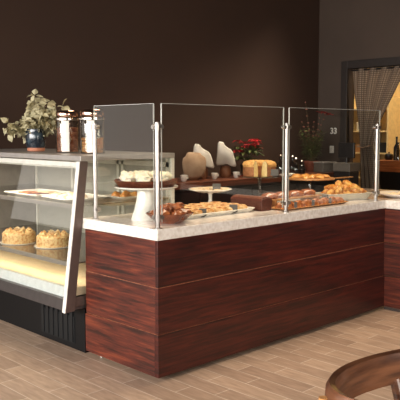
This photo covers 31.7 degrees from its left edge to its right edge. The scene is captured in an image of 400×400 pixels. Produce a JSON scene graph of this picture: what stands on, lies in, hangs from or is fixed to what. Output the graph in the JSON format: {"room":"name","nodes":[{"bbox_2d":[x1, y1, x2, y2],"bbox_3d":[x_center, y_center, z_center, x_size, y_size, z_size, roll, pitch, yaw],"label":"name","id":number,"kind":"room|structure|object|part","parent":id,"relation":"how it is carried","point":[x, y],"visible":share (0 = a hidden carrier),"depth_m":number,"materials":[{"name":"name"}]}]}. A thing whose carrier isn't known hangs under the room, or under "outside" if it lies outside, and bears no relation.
{"room":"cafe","nodes":[
{"label":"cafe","id":0,"kind":"room"},
{"bbox_2d":[0,0,319,177],"bbox_3d":[-0.665,-1.264,7.821,6.620,3.900,0.120,-6,8,-44],"label":"wall","id":1,"kind":"structure","parent":0,"point":[240,54],"depth_m":8.05,"materials":[{"name":"paint"}]},
{"bbox_2d":[0,242,399,399],"bbox_3d":[-0.679,0.812,7.162,15.600,0.100,19.000,-6,8,-44],"label":"floor","id":2,"kind":"structure","parent":0,"point":[33,366],"depth_m":4.30,"materials":[{"name":"brown wood"}]},
{"bbox_2d":[0,148,174,352],"bbox_3d":[-1.185,0.275,5.496,0.953,1.302,1.911,-6,8,-44],"label":"display case","id":3,"kind":"object","parent":2,"relation":"on","point":[43,291],"visible":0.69,"depth_m":5.12,"materials":[{"name":"clear glass"}]},
{"bbox_2d":[0,226,35,244],"bbox_3d":[-1.391,0.267,5.415,0.293,0.117,0.293,-6,8,-44],"label":"cake","id":4,"kind":"object","parent":3,"relation":"on","point":[18,236],"visible":0.99,"depth_m":5.32,"materials":[{"name":"beige food"}]},
{"bbox_3d":[-1.817,0.058,6.175,0.896,1.005,0.030,-6,8,-44],"label":"panel","id":5,"kind":"part","parent":3,"relation":"part of","materials":[{"name":"glass"}]},
{"bbox_2d":[25,129,45,151],"bbox_3d":[-1.275,-0.466,5.481,0.158,0.175,0.158,-6,8,-44],"label":"vase","id":6,"kind":"object","parent":3,"relation":"on","point":[35,141],"visible":0.94,"depth_m":5.42,"materials":[{"name":"ceramic"}]},
{"bbox_2d":[1,89,69,143],"bbox_3d":[-1.277,-0.644,5.480,0.545,0.432,0.254,-1,6,-8],"label":"bouquet","id":7,"kind":"object","parent":6,"relation":"in","point":[43,118],"visible":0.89,"depth_m":5.46,"materials":[{"name":"plant"}]},
{"bbox_3d":[-1.295,-0.621,5.485,0.463,0.384,0.131,-1,6,-6],"label":"stem","id":8,"kind":"part","parent":7,"relation":"part of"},
{"bbox_2d":[4,189,69,197],"bbox_3d":[-1.223,-0.051,5.323,0.460,0.025,0.340,5,8,44],"label":"tray","id":9,"kind":"object","parent":3,"relation":"on","point":[13,192],"visible":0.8,"depth_m":5.33,"materials":[{"name":"white ceramic"}]},
{"bbox_2d":[18,191,36,193],"bbox_3d":[-1.307,-0.056,5.353,0.100,0.018,0.120,-6,8,-44],"label":"slice","id":10,"kind":"object","parent":9,"relation":"on","point":[23,192],"visible":0.66,"depth_m":5.33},
{"bbox_2d":[29,192,48,194],"bbox_3d":[-1.190,-0.043,5.217,0.120,0.018,0.100,5,7,40],"label":"slice","id":11,"kind":"object","parent":9,"relation":"on","point":[36,193],"visible":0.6,"depth_m":5.18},
{"bbox_2d":[38,191,57,193],"bbox_3d":[-1.159,-0.057,5.357,0.120,0.018,0.100,4,7,34],"label":"slice","id":12,"kind":"object","parent":9,"relation":"on","point":[49,192],"visible":0.61,"depth_m":5.34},
{"bbox_2d":[0,224,85,263],"bbox_3d":[-1.169,0.320,5.513,0.832,0.008,1.855,-6,8,-44],"label":"shelf","id":13,"kind":"object","parent":3,"relation":"attached to","point":[57,256],"depth_m":5.10,"materials":[{"name":"glass"}]},
{"bbox_3d":[-1.173,0.587,5.522,0.942,0.081,1.875,-6,8,-44],"label":"rail","id":14,"kind":"part","parent":3,"relation":"part of","materials":[{"name":"metal"}]},
{"bbox_2d":[34,229,69,248],"bbox_3d":[-1.090,0.283,5.248,0.293,0.117,0.293,-6,8,-44],"label":"cake","id":15,"kind":"object","parent":3,"relation":"on","point":[53,239],"visible":0.97,"depth_m":5.15,"materials":[{"name":"beige food"}]},
{"bbox_2d":[41,304,74,343],"bbox_3d":[-0.988,0.840,4.872,0.010,0.220,0.420,-6,8,-44],"label":"grille","id":16,"kind":"object","parent":3,"relation":"attached to","point":[55,324],"depth_m":4.86,"materials":[{"name":"metal"}]},
{"bbox_2d":[55,110,79,152],"bbox_3d":[-0.971,-0.502,5.160,0.174,0.310,0.174,-2,6,-21],"label":"storage jar","id":17,"kind":"object","parent":3,"relation":"on","point":[67,139],"visible":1,"depth_m":5.09,"materials":[{"name":"clear glass"}]},
{"bbox_3d":[-0.971,-0.631,5.147,0.162,0.050,0.162,-6,8,-44],"label":"lid","id":18,"kind":"part","parent":17,"relation":"part of","materials":[{"name":"metal"}]},
{"bbox_3d":[-0.829,0.240,4.528,0.137,0.969,0.034,-6,8,-44],"label":"frame trim","id":19,"kind":"part","parent":3,"relation":"part of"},
{"bbox_2d":[41,193,108,201],"bbox_3d":[-0.883,-0.017,4.972,0.360,0.025,0.360,-5,8,-41],"label":"tray","id":20,"kind":"object","parent":3,"relation":"on","point":[89,196],"visible":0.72,"depth_m":4.89,"materials":[{"name":"white ceramic"}]},
{"bbox_2d":[49,192,60,197],"bbox_3d":[-1.019,-0.031,4.965,0.105,0.043,0.082,-6,8,-44],"label":"bun","id":21,"kind":"object","parent":20,"relation":"on","point":[54,195],"visible":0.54,"depth_m":4.93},
{"bbox_2d":[57,193,67,198],"bbox_3d":[-0.950,-0.024,4.893,0.105,0.043,0.082,-6,8,-44],"label":"bun","id":22,"kind":"object","parent":20,"relation":"on","point":[62,196],"visible":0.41,"depth_m":4.86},
{"bbox_3d":[-0.804,0.237,4.552,0.194,0.969,0.030,-6,8,-44],"label":"frame","id":23,"kind":"part","parent":3,"relation":"part of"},
{"bbox_2d":[0,184,167,205],"bbox_3d":[-1.151,-0.052,5.494,0.781,0.008,1.855,-6,8,-44],"label":"shelf","id":24,"kind":"object","parent":3,"relation":"attached to","point":[3,187],"depth_m":5.27,"materials":[{"name":"clear glass"}]},
{"bbox_3d":[-1.125,-0.360,5.472,0.812,0.034,1.879,-6,8,-44],"label":"panel","id":25,"kind":"part","parent":3,"relation":"part of","materials":[{"name":"metal"}]},
{"bbox_2d":[80,109,104,153],"bbox_3d":[-0.753,-0.480,4.934,0.175,0.310,0.175,-6,8,-44],"label":"storage jar","id":26,"kind":"object","parent":3,"relation":"on","point":[88,114],"visible":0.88,"depth_m":4.86,"materials":[{"name":"clear glass"}]},
{"bbox_3d":[-0.753,-0.609,4.921,0.162,0.050,0.162,-6,8,-44],"label":"lid","id":27,"kind":"part","parent":26,"relation":"part of","materials":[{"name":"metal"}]},
{"bbox_3d":[-0.857,0.126,5.807,0.010,0.996,1.840,-6,8,-44],"label":"sliding door","id":28,"kind":"part","parent":3,"relation":"part of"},
{"bbox_3d":[-0.864,0.032,5.787,0.015,0.806,1.845,-6,8,-44],"label":"door frame","id":29,"kind":"part","parent":3,"relation":"part of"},
{"bbox_2d":[105,194,136,199],"bbox_3d":[-0.521,-0.026,5.057,0.300,0.025,0.260,-6,8,-44],"label":"tray","id":30,"kind":"object","parent":3,"relation":"on","point":[109,195],"visible":0.52,"depth_m":4.94,"materials":[{"name":"white ceramic"}]},
{"bbox_2d":[111,191,121,196],"bbox_3d":[-0.599,-0.042,5.063,0.083,0.044,0.067,-6,8,-44],"label":"roll","id":31,"kind":"object","parent":30,"relation":"on","point":[116,194],"visible":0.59,"depth_m":5.04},
{"bbox_2d":[120,192,128,196],"bbox_3d":[-0.535,-0.035,4.999,0.067,0.044,0.083,-2,6,-17],"label":"roll","id":32,"kind":"object","parent":30,"relation":"on","point":[124,194],"visible":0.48,"depth_m":4.97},
{"bbox_2d":[129,191,136,196],"bbox_3d":[-0.470,-0.042,5.062,0.083,0.044,0.067,1,6,10],"label":"roll","id":33,"kind":"object","parent":30,"relation":"on","point":[134,193],"visible":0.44,"depth_m":5.04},
{"bbox_3d":[-0.207,0.167,5.132,0.030,0.946,0.035,-6,8,-44],"label":"post","id":34,"kind":"part","parent":3,"relation":"part of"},
{"bbox_2d":[83,198,385,377],"bbox_3d":[0.373,0.507,5.170,2.431,0.900,0.749,-6,8,-44],"label":"countertop","id":35,"kind":"structure","parent":2,"relation":"on","point":[173,298],"depth_m":4.52,"materials":[{"name":"wood"}]},
{"bbox_2d":[114,185,177,220],"bbox_3d":[-0.344,0.015,4.506,0.412,0.213,0.412,-6,8,-44],"label":"cake stand","id":36,"kind":"object","parent":35,"relation":"on","point":[145,196],"visible":0.7,"depth_m":4.44,"materials":[{"name":"white ceramic"}]},
{"bbox_2d":[114,170,177,187],"bbox_3d":[-0.344,-0.134,4.492,0.408,0.102,0.408,2,6,19],"label":"tart","id":37,"kind":"object","parent":36,"relation":"on","point":[141,178],"visible":0.78,"depth_m":4.37,"materials":[{"name":"food"}]},
{"bbox_3d":[-0.344,-0.082,4.497,0.412,0.017,0.412,-6,8,-44],"label":"plate","id":38,"kind":"part","parent":36,"relation":"part of","materials":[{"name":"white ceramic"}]},
{"bbox_2d":[145,211,193,223],"bbox_3d":[-0.184,0.106,4.341,0.294,0.064,0.299,-6,8,-44],"label":"bowl","id":39,"kind":"object","parent":35,"relation":"on","point":[169,219],"visible":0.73,"depth_m":4.25,"materials":[{"name":"wood"}]},
{"bbox_2d":[160,209,169,214],"bbox_3d":[-0.227,0.087,4.267,0.092,0.072,0.090,-2,6,-19],"label":"pastry","id":40,"kind":"object","parent":39,"relation":"in","point":[165,212],"visible":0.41,"depth_m":4.25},
{"bbox_2d":[160,204,172,212],"bbox_3d":[-0.208,0.056,4.303,0.088,0.065,0.100,-3,7,-31],"label":"pastry","id":41,"kind":"object","parent":40,"relation":"on","point":[168,207],"visible":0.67,"depth_m":4.27,"materials":[{"name":"food"}]},
{"bbox_2d":[172,209,184,219],"bbox_3d":[-0.129,0.090,4.281,0.092,0.066,0.094,-1,6,-6],"label":"pastry","id":42,"kind":"object","parent":39,"relation":"in","point":[176,211],"visible":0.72,"depth_m":4.25,"materials":[{"name":"food"}]},
{"bbox_2d":[179,208,190,213],"bbox_3d":[-0.100,0.078,4.343,0.093,0.065,0.090,4,7,32],"label":"pastry","id":43,"kind":"object","parent":39,"relation":"in","point":[185,210],"visible":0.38,"depth_m":4.32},
{"bbox_3d":[-0.135,0.077,4.391,0.101,0.064,0.093,-2,12,-44],"label":"pastry","id":44,"kind":"object","parent":39,"relation":"in","visible":0},
{"bbox_2d":[171,202,184,211],"bbox_3d":[-0.145,0.049,4.354,0.092,0.071,0.089,3,6,26],"label":"pastry","id":45,"kind":"object","parent":44,"relation":"on","point":[178,205],"visible":0.64,"depth_m":4.33,"materials":[{"name":"food"}]},
{"bbox_2d":[189,187,231,202],"bbox_3d":[0.077,-0.019,5.245,0.330,0.133,0.330,-6,8,-44],"label":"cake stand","id":46,"kind":"object","parent":35,"relation":"on","point":[210,192],"visible":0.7,"depth_m":5.13,"materials":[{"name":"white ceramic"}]},
{"bbox_3d":[0.077,-0.072,5.239,0.330,0.027,0.330,-6,8,-44],"label":"plate","id":47,"kind":"part","parent":46,"relation":"part of","materials":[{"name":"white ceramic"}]},
{"bbox_2d":[212,184,220,189],"bbox_3d":[0.121,-0.092,5.141,0.060,0.055,0.020,0,6,0],"label":"price card","id":48,"kind":"object","parent":46,"relation":"on","point":[214,186],"visible":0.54,"depth_m":5.14,"materials":[{"name":"paper"}]},
{"bbox_2d":[186,207,254,219],"bbox_3d":[0.005,0.077,4.801,0.700,0.031,0.400,-6,8,-44],"label":"serving tray","id":49,"kind":"object","parent":35,"relation":"on","point":[248,209],"visible":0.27,"depth_m":4.67,"materials":[{"name":"white ceramic"}]},
{"bbox_2d":[190,209,202,214],"bbox_3d":[-0.024,0.084,4.592,0.102,0.046,0.104,-3,6,-27],"label":"pastry","id":50,"kind":"object","parent":49,"relation":"on","point":[196,211],"visible":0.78,"depth_m":4.55,"materials":[{"name":"food"}]},
{"bbox_2d":[201,208,214,212],"bbox_3d":[0.051,0.077,4.664,0.102,0.046,0.104,-2,6,-16],"label":"pastry","id":51,"kind":"object","parent":49,"relation":"on","point":[208,210],"visible":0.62,"depth_m":4.63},
{"bbox_2d":[213,206,225,211],"bbox_3d":[0.127,0.070,4.737,0.104,0.046,0.102,5,8,43],"label":"pastry","id":52,"kind":"object","parent":49,"relation":"on","point":[216,208],"visible":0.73,"depth_m":4.70,"materials":[{"name":"food"}]},
{"bbox_2d":[223,205,232,210],"bbox_3d":[0.203,0.062,4.809,0.104,0.046,0.102,0,6,2],"label":"pastry","id":53,"kind":"object","parent":49,"relation":"on","point":[227,207],"visible":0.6,"depth_m":4.77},
{"bbox_2d":[229,204,237,212],"bbox_3d":[0.227,0.060,4.763,0.055,0.060,0.020,0,6,0],"label":"price card","id":54,"kind":"object","parent":49,"relation":"on","point":[233,206],"visible":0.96,"depth_m":4.77,"materials":[{"name":"paper"}]},
{"bbox_2d":[238,204,247,208],"bbox_3d":[0.278,0.055,4.883,0.104,0.046,0.102,1,6,15],"label":"pastry","id":55,"kind":"object","parent":49,"relation":"on","point":[240,206],"visible":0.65,"depth_m":4.84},
{"bbox_2d":[83,198,385,240],"bbox_3d":[0.372,0.092,5.131,2.426,0.066,0.744,-6,8,-44],"label":"countertop","id":56,"kind":"structure","parent":35,"relation":"on","point":[125,226],"depth_m":4.50,"materials":[{"name":"stone"}]},
{"bbox_2d":[92,103,380,228],"bbox_3d":[0.377,-0.294,5.042,2.354,0.719,0.656,-6,8,-44],"label":"guard","id":57,"kind":"object","parent":35,"relation":"on","point":[157,217],"visible":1,"depth_m":4.47,"materials":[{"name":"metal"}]},
{"bbox_3d":[-0.665,-0.182,4.469,0.048,0.614,0.048,-6,8,-44],"label":"post","id":58,"kind":"part","parent":57,"relation":"part of","materials":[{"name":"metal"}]},
{"bbox_3d":[-0.243,-0.139,4.034,0.048,0.614,0.048,-6,8,-44],"label":"post","id":59,"kind":"part","parent":57,"relation":"part of","materials":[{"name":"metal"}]},
{"bbox_3d":[0.591,-0.220,4.832,0.048,0.614,0.048,-6,8,-44],"label":"post","id":60,"kind":"part","parent":57,"relation":"part of","materials":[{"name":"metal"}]},
{"bbox_3d":[1.405,-0.299,5.612,0.048,0.614,0.048,-6,8,-44],"label":"post","id":61,"kind":"part","parent":57,"relation":"part of","materials":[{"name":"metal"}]},
{"bbox_2d":[231,194,271,210],"bbox_3d":[0.367,0.016,5.054,0.120,0.100,0.300,-6,8,-44],"label":"loaf","id":62,"kind":"object","parent":35,"relation":"on","point":[261,203],"visible":0.9,"depth_m":4.97,"materials":[{"name":"food"}]},
{"bbox_2d":[237,175,281,177],"bbox_3d":[0.464,-0.085,5.501,0.344,0.212,0.344,-6,8,-44],"label":"glass cake stand","id":63,"kind":"object","parent":35,"relation":"on","point":[242,176],"visible":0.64,"depth_m":5.41,"materials":[{"name":"glass"}]},
{"bbox_2d":[242,160,276,176],"bbox_3d":[0.463,-0.249,5.484,0.268,0.118,0.274,-6,8,-44],"label":"cake","id":64,"kind":"object","parent":63,"relation":"on","point":[250,167],"visible":0.96,"depth_m":5.41,"materials":[{"name":"food"}]},
{"bbox_2d":[270,169,278,175],"bbox_3d":[0.568,-0.207,5.383,0.065,0.055,0.020,0,6,0],"label":"price card","id":65,"kind":"object","parent":63,"relation":"on","point":[274,172],"visible":1,"depth_m":5.39,"materials":[{"name":"paper"}]},
{"bbox_2d":[272,194,321,206],"bbox_3d":[0.689,0.001,5.434,0.600,0.055,0.180,-6,8,-44],"label":"wire rack","id":66,"kind":"object","parent":35,"relation":"on","point":[274,201],"visible":0.44,"depth_m":5.43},
{"bbox_2d":[261,192,278,198],"bbox_3d":[0.527,-0.035,5.272,0.160,0.048,0.115,-6,8,-44],"label":"loaf","id":67,"kind":"object","parent":66,"relation":"on","point":[272,195],"visible":0.7,"depth_m":5.23,"materials":[{"name":"food"}]},
{"bbox_2d":[276,191,291,197],"bbox_3d":[0.637,-0.046,5.376,0.160,0.048,0.115,-4,7,-35],"label":"loaf","id":68,"kind":"object","parent":66,"relation":"on","point":[279,193],"visible":0.48,"depth_m":5.33,"materials":[{"name":"food"}]},
{"bbox_2d":[289,190,304,196],"bbox_3d":[0.747,-0.057,5.480,0.160,0.048,0.115,-3,6,-27],"label":"loaf","id":69,"kind":"object","parent":66,"relation":"on","point":[294,193],"visible":0.82,"depth_m":5.43,"materials":[{"name":"food"}]},
{"bbox_2d":[300,189,315,194],"bbox_3d":[0.856,-0.067,5.586,0.160,0.048,0.115,-4,7,-37],"label":"loaf","id":70,"kind":"object","parent":66,"relation":"on","point":[306,191],"visible":0.84,"depth_m":5.54,"materials":[{"name":"food"}]},
{"bbox_3d":[0.876,-0.013,5.614,0.024,0.045,0.170,-6,8,-44],"label":"leg","id":71,"kind":"part","parent":66,"relation":"part of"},
{"bbox_2d":[272,201,348,210],"bbox_3d":[0.823,0.038,5.247,0.780,0.017,0.170,-6,8,-44],"label":"tray","id":72,"kind":"object","parent":35,"relation":"on","point":[344,201],"visible":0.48,"depth_m":5.14,"materials":[{"name":"wood"}]},
{"bbox_2d":[275,202,281,207],"bbox_3d":[0.572,0.039,5.050,0.059,0.045,0.095,5,8,43],"label":"roll","id":73,"kind":"object","parent":72,"relation":"on","point":[278,205],"visible":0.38,"depth_m":5.02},
{"bbox_2d":[300,201,309,206],"bbox_3d":[0.765,0.028,5.152,0.095,0.045,0.059,-5,8,-42],"label":"roll","id":74,"kind":"object","parent":72,"relation":"on","point":[303,203],"visible":0.68,"depth_m":5.13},
{"bbox_2d":[318,199,327,204],"bbox_3d":[0.916,0.013,5.297,0.095,0.045,0.059,-4,7,-34],"label":"roll","id":75,"kind":"object","parent":72,"relation":"on","point":[321,201],"visible":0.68,"depth_m":5.27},
{"bbox_2d":[334,197,343,202],"bbox_3d":[1.068,-0.001,5.442,0.095,0.045,0.059,-4,7,-33],"label":"roll","id":76,"kind":"object","parent":72,"relation":"on","point":[337,199],"visible":0.65,"depth_m":5.42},
{"bbox_2d":[289,176,352,185],"bbox_3d":[1.008,-0.116,6.052,0.630,0.163,0.420,-6,8,-44],"label":"pedestal","id":77,"kind":"object","parent":35,"relation":"on","point":[290,178],"visible":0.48,"depth_m":5.84,"materials":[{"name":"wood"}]},
{"bbox_2d":[291,174,302,177],"bbox_3d":[0.819,-0.200,5.933,0.106,0.028,0.068,-2,6,-18],"label":"pastry","id":78,"kind":"object","parent":77,"relation":"on","point":[298,175],"visible":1,"depth_m":5.91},
{"bbox_2d":[314,175,324,178],"bbox_3d":[0.994,-0.194,5.869,0.068,0.028,0.106,-3,7,-31],"label":"pastry","id":79,"kind":"object","parent":77,"relation":"on","point":[317,176],"visible":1,"depth_m":5.84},
{"bbox_2d":[316,192,370,200],"bbox_3d":[1.169,-0.033,5.748,0.420,0.058,0.230,-3,6,-24],"label":"platter","id":80,"kind":"object","parent":35,"relation":"on","point":[362,196],"visible":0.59,"depth_m":5.67,"materials":[{"name":"ceramic"}]},
{"bbox_2d":[327,189,334,193],"bbox_3d":[1.051,-0.060,5.647,0.063,0.062,0.112,4,7,37],"label":"croissant","id":81,"kind":"object","parent":80,"relation":"in","point":[330,191],"visible":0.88,"depth_m":5.62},
{"bbox_2d":[342,190,351,193],"bbox_3d":[1.179,-0.061,5.693,0.064,0.059,0.114,-5,7,-38],"label":"croissant","id":82,"kind":"object","parent":80,"relation":"in","point":[344,191],"visible":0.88,"depth_m":5.66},
{"label":"croissant","id":83,"kind":"object","parent":82,"relation":"on","visible":0},
{"bbox_2d":[329,185,341,190],"bbox_3d":[1.094,-0.096,5.669,0.112,0.062,0.063,-1,6,-8],"label":"croissant","id":84,"kind":"object","parent":83,"relation":"on","point":[335,187],"visible":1,"depth_m":5.65,"materials":[{"name":"food"}]},
{"bbox_2d":[335,180,343,187],"bbox_3d":[1.129,-0.129,5.720,0.063,0.064,0.112,0,6,2],"label":"croissant","id":85,"kind":"object","parent":84,"relation":"on","point":[338,182],"visible":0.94,"depth_m":5.69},
{"label":"croissant","id":86,"kind":"object","parent":80,"relation":"in","visible":0},
{"bbox_2d":[358,188,366,192],"bbox_3d":[1.310,-0.073,5.765,0.115,0.055,0.063,-5,7,-40],"label":"croissant","id":87,"kind":"object","parent":86,"relation":"on","point":[361,190],"visible":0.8,"depth_m":5.76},
{"label":"croissant","id":88,"kind":"object","parent":80,"relation":"in","visible":0},
{"bbox_2d":[347,185,354,190],"bbox_3d":[1.211,-0.097,5.714,0.114,0.057,0.064,-1,6,-12],"label":"croissant","id":89,"kind":"object","parent":88,"relation":"on","point":[350,187],"visible":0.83,"depth_m":5.69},
{"bbox_2d":[342,180,352,184],"bbox_3d":[1.200,-0.134,5.749,0.060,0.061,0.113,-4,7,-35],"label":"croissant","id":90,"kind":"object","parent":89,"relation":"on","point":[345,182],"visible":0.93,"depth_m":5.73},
{"bbox_2d":[174,170,333,204],"bbox_3d":[0.120,0.204,8.150,4.300,0.910,0.674,-6,8,-44],"label":"countertop","id":91,"kind":"structure","parent":2,"relation":"on","point":[244,186],"depth_m":8.07,"materials":[{"name":"brown wood"}]},
{"bbox_2d":[180,175,187,181],"bbox_3d":[-0.169,-0.236,7.631,0.093,0.070,0.081,-1,6,-7],"label":"espresso cup","id":92,"kind":"object","parent":91,"relation":"on","point":[184,178],"visible":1,"depth_m":7.60,"materials":[{"name":"white ceramic"}]},
{"bbox_3d":[-0.314,0.276,7.393,0.800,0.680,0.020,-6,8,-44],"label":"door","id":93,"kind":"part","parent":91,"relation":"part of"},
{"bbox_2d":[182,152,205,179],"bbox_3d":[-0.064,-0.379,7.863,0.268,0.309,0.200,0,6,0],"label":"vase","id":94,"kind":"object","parent":91,"relation":"on","point":[193,163],"visible":0.99,"depth_m":7.76,"materials":[{"name":"beige ceramic"}]},
{"bbox_2d":[193,144,213,178],"bbox_3d":[0.034,-0.446,8.082,0.259,0.398,0.170,0,6,0],"label":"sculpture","id":95,"kind":"object","parent":91,"relation":"on","point":[197,148],"visible":0.53,"depth_m":8.00,"materials":[{"name":"white stone"}]},
{"bbox_2d":[211,173,218,178],"bbox_3d":[0.171,-0.271,7.983,0.093,0.070,0.081,-1,6,-7],"label":"espresso cup","id":96,"kind":"object","parent":91,"relation":"on","point":[213,175],"visible":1,"depth_m":7.95,"materials":[{"name":"white ceramic"}]},
{"bbox_3d":[0.292,0.217,7.972,0.800,0.680,0.020,-6,8,-44],"label":"door","id":97,"kind":"part","parent":91,"relation":"part of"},
{"bbox_2d":[216,141,235,177],"bbox_3d":[0.306,-0.478,8.286,0.238,0.422,0.170,0,6,0],"label":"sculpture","id":98,"kind":"object","parent":91,"relation":"on","point":[225,155],"visible":1,"depth_m":8.21,"materials":[{"name":"white stone"}]},
{"bbox_2d":[233,172,239,177],"bbox_3d":[0.425,-0.291,8.179,0.093,0.070,0.081,-1,6,-7],"label":"espresso cup","id":99,"kind":"object","parent":91,"relation":"on","point":[235,174],"visible":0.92,"depth_m":8.15,"materials":[{"name":"white ceramic"}]},
{"bbox_2d":[231,139,263,174],"bbox_3d":[0.566,-0.527,8.636,0.410,0.447,0.397,3,6,28],"label":"poinsettia","id":100,"kind":"object","parent":91,"relation":"on","point":[253,148],"visible":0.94,"depth_m":8.62,"materials":[{"name":"plant"}]},
{"bbox_3d":[0.558,-0.571,8.636,0.240,0.338,0.218,3,6,28],"label":"stem","id":101,"kind":"part","parent":100,"relation":"part of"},
{"bbox_3d":[0.897,0.158,8.552,0.800,0.680,0.020,-6,8,-44],"label":"door","id":102,"kind":"part","parent":91,"relation":"part of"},
{"bbox_2d":[293,158,299,173],"bbox_3d":[1.207,-0.429,8.864,0.090,0.206,0.090,-6,8,-44],"label":"glass cruet","id":103,"kind":"object","parent":91,"relation":"on","point":[296,171],"visible":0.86,"depth_m":8.84,"materials":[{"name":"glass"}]},
{"bbox_3d":[1.502,0.100,9.131,0.800,0.680,0.020,-6,8,-44],"label":"door","id":104,"kind":"part","parent":91,"relation":"part of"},
{"bbox_2d":[299,102,332,171],"bbox_3d":[1.505,-0.851,9.438,0.458,0.930,0.432,5,8,41],"label":"potted orchid","id":105,"kind":"object","parent":91,"relation":"on","point":[311,150],"visible":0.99,"depth_m":9.41,"materials":[{"name":"plant"}]},
{"bbox_3d":[1.508,-0.905,9.431,0.369,0.801,0.371,0,6,6],"label":"stem","id":106,"kind":"part","parent":105,"relation":"part of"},
{"bbox_3d":[1.502,-0.458,9.481,0.216,0.140,0.216,-6,8,-44],"label":"pot","id":107,"kind":"part","parent":105,"relation":"part of","materials":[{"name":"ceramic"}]},
{"bbox_2d":[313,161,336,172],"bbox_3d":[1.647,-0.436,9.288,0.250,0.135,0.190,-4,7,-34],"label":"container","id":108,"kind":"object","parent":91,"relation":"on","point":[323,166],"visible":0.89,"depth_m":9.21,"materials":[{"name":"metal"}]},
{"bbox_3d":[1.647,-0.496,9.282,0.250,0.015,0.190,-4,7,-34],"label":"lid","id":109,"kind":"part","parent":108,"relation":"part of","materials":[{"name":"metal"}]},
{"bbox_2d":[318,349,399,399],"bbox_3d":[0.683,0.875,1.971,0.773,0.808,0.488,-2,6,-16],"label":"wooden armchair","id":110,"kind":"object","parent":2,"relation":"on","point":[360,376],"visible":1,"depth_m":2.04,"materials":[{"name":"brown wood"}]},
{"bbox_3d":[0.426,0.683,1.875,0.240,0.344,0.029,-1,6,-13],"label":"arm post","id":111,"kind":"part","parent":110,"relation":"part of","materials":[{"name":"brown wood"}]},
{"bbox_2d":[353,97,399,186],"bbox_3d":[3.007,-0.755,12.238,0.435,2.000,0.830,-6,8,-44],"label":"shelf unit","id":112,"kind":"object","parent":2,"relation":"on","point":[390,121],"visible":0.12,"depth_m":11.94,"materials":[{"name":"beige paint"}]},
{"bbox_2d":[355,144,359,151],"bbox_3d":[2.880,-0.905,12.331,0.268,0.130,0.248,-6,8,-44],"label":"storage box","id":113,"kind":"object","parent":112,"relation":"on","point":[357,149],"visible":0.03,"depth_m":12.29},
{"bbox_2d":[378,142,385,152],"bbox_3d":[3.157,-0.897,12.042,0.268,0.170,0.208,-6,8,-44],"label":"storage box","id":114,"kind":"object","parent":112,"relation":"on","point":[382,144],"visible":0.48,"depth_m":11.93,"materials":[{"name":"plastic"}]},
{"bbox_3d":[3.158,-0.770,12.383,0.015,2.000,0.830,-6,8,-44],"label":"panel","id":115,"kind":"part","parent":112,"relation":"part of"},
{"bbox_2d":[363,188,399,311],"bbox_3d":[2.368,0.474,5.473,0.892,0.900,3.200,-6,8,-44],"label":"countertop","id":116,"kind":"structure","parent":2,"relation":"on","point":[391,275],"depth_m":5.70,"materials":[{"name":"wood"}]},
{"bbox_2d":[363,188,398,199],"bbox_3d":[1.542,-0.028,6.294,0.880,0.060,0.806,-6,8,-44],"label":"countertop","id":117,"kind":"structure","parent":116,"relation":"on","point":[380,197],"depth_m":6.01,"materials":[{"name":"grey stone"}]},
{"bbox_2d":[380,191,399,197],"bbox_3d":[1.692,-0.044,5.961,0.410,0.036,0.410,-6,8,-44],"label":"serving plate","id":118,"kind":"object","parent":116,"relation":"on","point":[384,193],"visible":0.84,"depth_m":5.89,"materials":[{"name":"white ceramic"}]},
{"bbox_2d":[385,198,399,209],"bbox_3d":[2.647,0.088,5.143,0.892,0.066,2.394,-6,8,-44],"label":"countertop","id":119,"kind":"structure","parent":116,"relation":"on","point":[393,203],"depth_m":5.65,"materials":[{"name":"stone"}]},
{"bbox_2d":[379,159,399,190],"bbox_3d":[3.435,-0.035,9.955,0.700,1.020,1.920,-6,8,-44],"label":"prep table","id":120,"kind":"object","parent":2,"relation":"on","point":[389,170],"visible":0.3,"depth_m":10.18,"materials":[{"name":"brown wood"}]},
{"bbox_2d":[384,152,392,159],"bbox_3d":[2.808,-0.657,10.473,0.130,0.116,0.130,-6,8,-44],"label":"pot","id":121,"kind":"object","parent":120,"relation":"on","point":[388,156],"visible":0.98,"depth_m":10.43,"materials":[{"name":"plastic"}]},
{"bbox_3d":[3.219,0.050,9.754,0.020,0.830,1.920,-6,8,-44],"label":"panel","id":122,"kind":"part","parent":120,"relation":"part of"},
{"bbox_2d":[393,137,399,159],"bbox_3d":[2.869,-0.753,10.285,0.084,0.343,0.084,-6,8,-44],"label":"bottle","id":123,"kind":"object","parent":120,"relation":"on","point":[396,147],"visible":0.98,"depth_m":10.26,"materials":[{"name":"glass"}]},
{"bbox_2d":[333,142,359,185],"bbox_3d":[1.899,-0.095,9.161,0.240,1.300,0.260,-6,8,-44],"label":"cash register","id":124,"kind":"object","parent":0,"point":[345,150],"visible":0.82,"depth_m":9.07,"materials":[{"name":"grey metal"}]},
{"bbox_2d":[317,0,399,161],"bbox_3d":[5.203,-1.131,6.417,0.120,3.900,10.050,-6,8,-44],"label":"wall","id":125,"kind":"structure","parent":0,"point":[349,30],"depth_m":9.64,"materials":[{"name":"paint"}]},
{"bbox_2d":[340,57,399,161],"bbox_3d":[2.586,-0.649,9.199,0.180,2.394,1.700,-6,8,-44],"label":"door frame","id":126,"kind":"structure","parent":125,"relation":"in","point":[390,61],"depth_m":9.61,"materials":[{"name":"wood"}]},
{"bbox_2d":[351,66,399,188],"bbox_3d":[2.585,-0.903,9.174,0.102,1.665,1.500,-5,8,-42],"label":"curtain","id":127,"kind":"object","parent":125,"relation":"hanging from","point":[374,88],"visible":0.86,"depth_m":9.49,"materials":[{"name":"fabric"}]},
{"bbox_3d":[2.595,-1.718,9.103,0.020,0.020,1.500,-6,8,-44],"label":"rod","id":128,"kind":"part","parent":127,"relation":"part of","materials":[{"name":"metal"}]},
{"bbox_2d":[354,68,399,98],"bbox_3d":[3.969,-1.643,11.554,0.100,3.900,4.800,-6,8,-44],"label":"wall","id":129,"kind":"structure","parent":0,"point":[396,94],"depth_m":12.07,"materials":[{"name":"paint"}]}
]}

